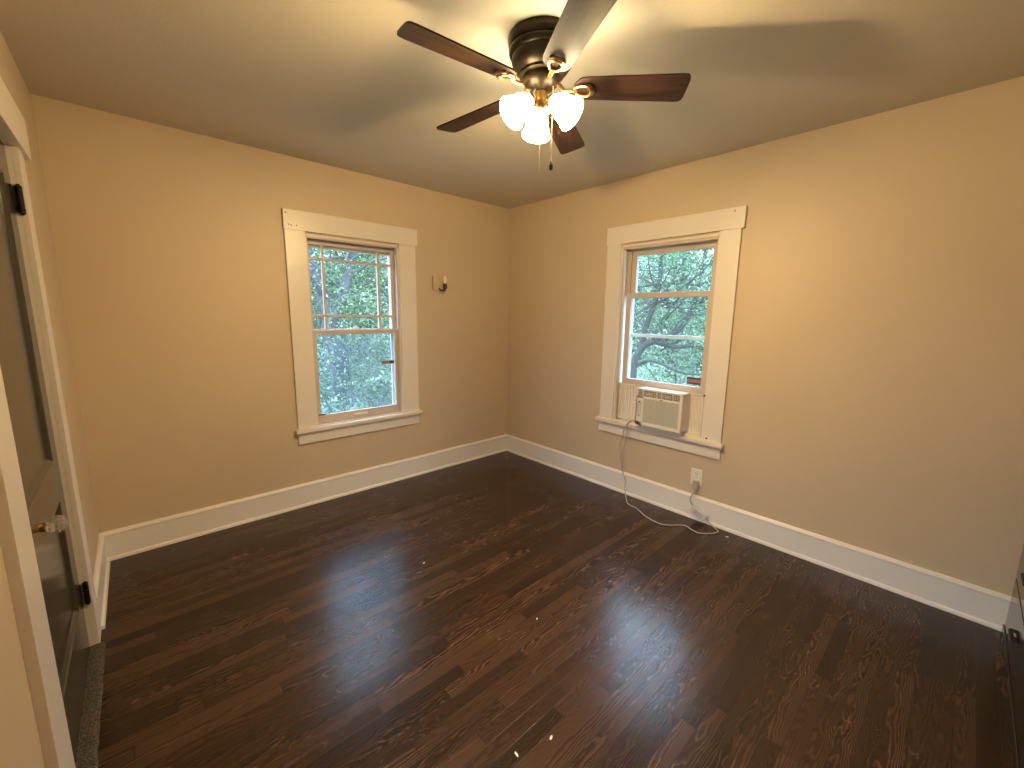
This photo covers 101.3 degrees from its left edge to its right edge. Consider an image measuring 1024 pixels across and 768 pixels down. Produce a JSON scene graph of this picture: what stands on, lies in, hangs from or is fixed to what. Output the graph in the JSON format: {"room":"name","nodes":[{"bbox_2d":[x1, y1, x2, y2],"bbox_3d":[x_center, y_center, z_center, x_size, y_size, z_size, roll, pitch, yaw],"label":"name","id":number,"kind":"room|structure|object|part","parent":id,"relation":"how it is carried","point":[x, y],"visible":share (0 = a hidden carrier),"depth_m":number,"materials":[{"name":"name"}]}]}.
{"room":"empty bedroom","nodes":[
{"label":"empty bedroom","id":0,"kind":"room"},
{"bbox_2d":[0,31,98,767],"bbox_3d":[-1.028,0.085,0.682,0.120,2.500,4.200,-8,13,-41],"label":"wall","id":1,"kind":"structure","parent":0,"point":[20,745],"depth_m":1.80,"materials":[{"name":"beige paint"}]},
{"bbox_2d":[0,76,31,160],"bbox_3d":[-1.490,-0.874,1.173,0.030,0.150,1.285,-8,13,-41],"label":"trim","id":2,"kind":"structure","parent":1,"relation":"attached to","point":[13,129],"depth_m":1.44,"materials":[{"name":"beige paint"}]},
{"bbox_2d":[0,132,93,765],"bbox_3d":[-1.544,0.197,1.328,0.193,2.055,0.916,-8,13,-42],"label":"door","id":3,"kind":"structure","parent":1,"relation":"in","point":[23,364],"depth_m":1.47,"materials":[{"name":"grey paint"}]},
{"bbox_3d":[-1.277,0.394,1.175,0.044,0.051,0.049,-8,13,-42],"label":"knob","id":4,"kind":"part","parent":3,"relation":"part of","materials":[{"name":"clear glass"}]},
{"bbox_2d":[0,145,100,767],"bbox_3d":[-1.500,0.206,1.341,0.022,2.035,1.153,-8,13,-41],"label":"trim","id":5,"kind":"structure","parent":1,"relation":"attached to","point":[16,539],"depth_m":1.03,"materials":[{"name":"beige paint"}]},
{"bbox_2d":[93,533,110,629],"bbox_3d":[-2.140,0.999,2.190,0.030,0.176,0.742,-8,13,-41],"label":"baseboard","id":6,"kind":"structure","parent":1,"relation":"attached to","point":[102,563],"depth_m":2.15,"materials":[{"name":"paint"}]},
{"bbox_2d":[30,94,508,532],"bbox_3d":[-1.355,-0.353,3.312,3.752,2.500,0.170,-8,13,-42],"label":"wall","id":7,"kind":"structure","parent":0,"point":[169,245],"depth_m":2.68,"materials":[{"name":"beige paint"}]},
{"bbox_2d":[101,434,506,560],"bbox_3d":[-1.229,0.796,3.496,3.212,0.176,0.030,-8,13,-42],"label":"baseboard","id":8,"kind":"structure","parent":7,"relation":"attached to","point":[130,540],"depth_m":3.05,"materials":[{"name":"paint"}]},
{"bbox_2d":[281,208,422,444],"bbox_3d":[-1.257,-0.432,3.376,1.044,1.663,0.250,-8,13,-42],"label":"window","id":9,"kind":"structure","parent":7,"relation":"in","point":[313,426],"depth_m":3.26,"materials":[{"name":"beige paint"}]},
{"bbox_3d":[-1.182,-1.177,3.193,1.024,0.132,0.026,-8,13,-42],"label":"head casing","id":10,"kind":"part","parent":9,"relation":"part of","materials":[{"name":"beige paint"}]},
{"bbox_3d":[-1.259,-0.739,3.321,0.696,0.680,0.032,-8,13,-42],"label":"sash","id":11,"kind":"part","parent":9,"relation":"part of","materials":[{"name":"paint"}]},
{"bbox_3d":[-1.241,-0.083,3.400,0.696,0.712,0.032,-8,13,-42],"label":"sash","id":12,"kind":"part","parent":9,"relation":"part of","materials":[{"name":"paint"}]},
{"bbox_3d":[-1.289,-0.092,3.452,0.696,0.710,0.016,-8,13,-42],"label":"screen frame","id":13,"kind":"part","parent":9,"relation":"part of","materials":[{"name":"white"}]},
{"bbox_2d":[432,276,446,291],"bbox_3d":[-0.639,-0.890,3.731,0.135,0.145,0.052,-1,10,-13],"label":"wall lamp","id":14,"kind":"object","parent":7,"relation":"attached to","point":[435,279],"visible":1,"depth_m":3.72,"materials":[{"name":"beige"}]},
{"bbox_3d":[-0.670,-0.894,3.724,0.072,0.124,0.022,-8,13,-42],"label":"plate","id":15,"kind":"part","parent":14,"relation":"part of","materials":[{"name":"beige"}]},
{"bbox_2d":[0,0,1023,208],"bbox_3d":[0.031,-1.365,1.510,3.920,0.120,4.400,-8,13,-42],"label":"ceiling","id":16,"kind":"structure","parent":0,"point":[334,83],"depth_m":1.81,"materials":[{"name":"paint"}]},
{"bbox_2d":[397,0,690,170],"bbox_3d":[0.085,-1.074,1.651,1.072,0.500,1.069,-8,13,-42],"label":"ceiling fan","id":17,"kind":"object","parent":16,"relation":"hanging from","point":[543,50],"visible":1,"depth_m":1.57,"materials":[{"name":"brown wood"}]},
{"bbox_3d":[-0.172,-1.140,1.450,0.432,0.006,0.128,-2,20,-33],"label":"fan blade","id":18,"kind":"part","parent":17,"relation":"part of","materials":[{"name":"brown wood"}]},
{"bbox_3d":[-0.150,-1.180,1.848,0.432,0.006,0.128,6,20,39],"label":"fan blade","id":19,"kind":"part","parent":17,"relation":"part of","materials":[{"name":"brown wood"}]},
{"bbox_3d":[0.017,-1.046,1.606,0.132,0.130,0.120,-8,13,-42],"label":"lamp shade","id":20,"kind":"part","parent":17,"relation":"part of","materials":[{"name":"white glass"}]},
{"bbox_2d":[517,93,536,109],"bbox_3d":[0.067,-1.085,1.623,0.102,0.068,0.051,-8,13,-42],"label":"socket","id":21,"kind":"object","parent":17,"relation":"attached to","point":[529,101],"depth_m":1.58,"materials":[{"name":"white"}]},
{"bbox_3d":[0.107,-1.071,1.762,0.124,0.130,0.129,-8,13,-42],"label":"lamp shade","id":22,"kind":"part","parent":17,"relation":"part of","materials":[{"name":"white glass"}]},
{"bbox_3d":[0.107,-0.948,1.627,0.004,0.235,0.004,-8,13,-42],"label":"pull chain","id":23,"kind":"part","parent":17,"relation":"part of","materials":[{"name":"gold metal"}]},
{"bbox_2d":[545,93,555,105],"bbox_3d":[0.159,-1.083,1.622,0.053,0.068,0.101,-8,13,-42],"label":"socket","id":24,"kind":"object","parent":17,"relation":"attached to","point":[548,101],"depth_m":1.60,"materials":[{"name":"white"}]},
{"bbox_3d":[0.150,-0.968,1.568,0.004,0.264,0.004,-8,13,-42],"label":"pull chain","id":25,"kind":"part","parent":17,"relation":"part of","materials":[{"name":"gold metal"}]},
{"bbox_3d":[0.209,-1.043,1.604,0.118,0.129,0.132,-8,13,-42],"label":"lamp shade","id":26,"kind":"part","parent":17,"relation":"part of","materials":[{"name":"white glass"}]},
{"bbox_3d":[0.237,-1.180,1.952,0.128,0.006,0.432,-10,1,22],"label":"fan blade","id":27,"kind":"part","parent":17,"relation":"part of","materials":[{"name":"brown wood"}]},
{"bbox_3d":[0.202,-1.115,1.307,0.128,0.006,0.432,13,2,-16],"label":"fan blade","id":28,"kind":"part","parent":17,"relation":"part of","materials":[{"name":"brown wood"}]},
{"bbox_3d":[0.454,-1.140,1.617,0.432,0.006,0.128,2,-7,3],"label":"fan blade","id":29,"kind":"part","parent":17,"relation":"part of","materials":[{"name":"brown wood"}]},
{"bbox_2d":[98,451,1012,767],"bbox_3d":[-0.003,1.219,1.936,3.920,0.120,4.400,-8,13,-42],"label":"floor","id":30,"kind":"structure","parent":0,"point":[319,635],"depth_m":1.87,"materials":[{"name":"brown wood"}]},
{"bbox_2d":[75,642,105,767],"bbox_3d":[-1.526,1.201,1.518,0.060,0.012,0.880,-8,13,-41],"label":"carpet strip","id":31,"kind":"object","parent":30,"relation":"on","point":[88,743],"visible":0.79,"depth_m":1.53,"materials":[{"name":"grey carpet"}]},
{"bbox_2d":[1001,544,1023,767],"bbox_3d":[2.070,0.841,1.368,1.146,0.865,0.507,-8,13,-42],"label":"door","id":32,"kind":"structure","parent":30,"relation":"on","point":[1012,633],"depth_m":1.64,"materials":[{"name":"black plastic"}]},
{"bbox_3d":[2.055,1.038,1.724,0.126,0.016,0.021,-8,13,-42],"label":"handle","id":33,"kind":"part","parent":32,"relation":"part of","materials":[{"name":"black plastic"}]},
{"bbox_3d":[1.921,0.809,1.537,1.080,0.250,0.013,-8,13,-42],"label":"drawer","id":34,"kind":"part","parent":32,"relation":"part of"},
{"bbox_3d":[2.058,0.786,1.682,0.126,0.016,0.021,-8,13,-42],"label":"handle","id":35,"kind":"part","parent":32,"relation":"part of","materials":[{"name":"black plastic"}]},
{"bbox_2d":[507,76,1023,595],"bbox_3d":[1.452,-0.251,2.917,0.170,2.500,4.230,-8,13,-42],"label":"wall","id":36,"kind":"structure","parent":0,"point":[875,393],"depth_m":2.33,"materials":[{"name":"beige paint"}]},
{"bbox_2d":[595,205,747,459],"bbox_3d":[1.170,-0.370,3.193,0.250,1.663,1.047,-8,13,-42],"label":"window","id":37,"kind":"structure","parent":36,"relation":"in","point":[703,436],"depth_m":3.05,"materials":[{"name":"beige paint"}]},
{"bbox_3d":[0.975,0.149,3.429,0.018,0.302,0.256,-8,13,-42],"label":"accordion panel","id":38,"kind":"part","parent":37,"relation":"part of","materials":[{"name":"beige paint"}]},
{"bbox_3d":[1.214,-0.361,3.237,0.028,1.365,0.727,-8,13,-42],"label":"storm frame","id":39,"kind":"part","parent":37,"relation":"part of","materials":[{"name":"white"}]},
{"bbox_3d":[1.155,-0.325,3.173,0.032,0.725,0.686,-8,13,-42],"label":"sash","id":40,"kind":"part","parent":37,"relation":"part of","materials":[{"name":"paint"}]},
{"bbox_2d":[619,386,718,533],"bbox_3d":[1.187,0.513,3.112,0.473,0.919,0.736,-2,10,-14],"label":"air conditioner","id":41,"kind":"object","parent":37,"relation":"attached to","point":[667,411],"visible":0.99,"depth_m":3.08,"materials":[{"name":"white plastic"}]},
{"bbox_3d":[0.980,0.185,3.224,0.003,0.138,0.038,-8,13,-42],"label":"control panel","id":42,"kind":"part","parent":41,"relation":"part of","materials":[{"name":"white plastic"}]},
{"bbox_2d":[642,399,678,428],"bbox_3d":[1.096,0.220,3.106,0.005,0.180,0.284,-8,13,-42],"label":"grille","id":43,"kind":"object","parent":41,"relation":"attached to","point":[656,413],"depth_m":3.10,"materials":[{"name":"grey plastic"}]},
{"bbox_3d":[1.194,-0.831,3.118,0.032,0.372,0.670,-8,13,-42],"label":"sash","id":44,"kind":"part","parent":37,"relation":"part of","materials":[{"name":"paint"}]},
{"bbox_3d":[1.121,-1.115,3.004,0.026,0.132,1.027,-8,13,-42],"label":"head casing","id":45,"kind":"part","parent":37,"relation":"part of","materials":[{"name":"beige paint"}]},
{"bbox_3d":[1.341,0.219,3.037,0.018,0.302,0.116,-8,13,-42],"label":"accordion panel","id":46,"kind":"part","parent":37,"relation":"part of","materials":[{"name":"beige paint"}]},
{"bbox_2d":[690,468,702,485],"bbox_3d":[1.339,0.676,3.046,0.010,0.122,0.082,-8,13,-42],"label":"wall outlet","id":47,"kind":"object","parent":36,"relation":"attached to","point":[696,474],"visible":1,"depth_m":3.04,"materials":[{"name":"beige plastic"}]},
{"bbox_2d":[506,434,1010,630],"bbox_3d":[1.312,0.895,3.093,0.030,0.176,4.080,-8,13,-42],"label":"baseboard","id":48,"kind":"structure","parent":36,"relation":"attached to","point":[981,605],"depth_m":2.56,"materials":[{"name":"paint"}]},
{"label":"outside","id":49,"kind":"structure","parent":0,"visible":0},
{"bbox_2d":[319,346,701,411],"bbox_3d":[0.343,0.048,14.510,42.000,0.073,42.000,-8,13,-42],"label":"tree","id":50,"kind":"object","parent":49,"point":[648,364],"depth_m":19.23,"materials":[{"name":"green plant"}]},
{"bbox_2d":[309,248,390,412],"bbox_3d":[-2.779,-2.024,6.647,4.563,6.798,3.398,-8,13,-42],"label":"leafy tree","id":51,"kind":"object","parent":50,"relation":"on","point":[341,300],"visible":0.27,"depth_m":6.12,"materials":[{"name":"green plant"}]},
{"bbox_2d":[311,248,390,406],"bbox_3d":[-4.071,-2.252,9.865,4.023,6.154,6.800,7,11,34],"label":"leafy tree","id":52,"kind":"object","parent":50,"relation":"on","point":[330,269],"visible":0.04,"depth_m":9.70,"materials":[{"name":"green plant"}]},
{"bbox_2d":[319,350,391,412],"bbox_3d":[-3.319,0.056,8.071,4.366,2.111,2.224,-8,13,-42],"label":"leafy shrub","id":53,"kind":"object","parent":50,"relation":"on","point":[371,369],"visible":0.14,"depth_m":8.13,"materials":[{"name":"green plant"}]},
{"bbox_2d":[321,334,391,413],"bbox_3d":[-2.036,0.409,5.706,1.857,2.206,0.920,-8,13,-42],"label":"leafy shrub","id":54,"kind":"object","parent":50,"relation":"on","point":[372,381],"visible":0.23,"depth_m":5.68,"materials":[{"name":"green plant"}]},
{"bbox_2d":[636,356,701,386],"bbox_3d":[3.845,0.234,9.042,2.273,1.628,5.050,-8,13,-42],"label":"leafy shrub","id":55,"kind":"object","parent":50,"relation":"on","point":[654,376],"visible":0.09,"depth_m":9.43,"materials":[{"name":"green plant"}]},
{"bbox_2d":[630,249,713,379],"bbox_3d":[2.977,-0.842,7.040,3.508,4.471,2.830,4,10,20],"label":"leafy tree","id":56,"kind":"object","parent":50,"relation":"on","point":[643,344],"visible":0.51,"depth_m":6.81,"materials":[{"name":"green plant"}]},
{"bbox_2d":[631,249,712,386],"bbox_3d":[5.000,-2.111,10.609,4.061,5.880,7.555,-6,11,-35],"label":"leafy tree","id":57,"kind":"object","parent":50,"relation":"on","point":[634,349],"visible":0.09,"depth_m":10.89,"materials":[{"name":"green plant"}]}
]}

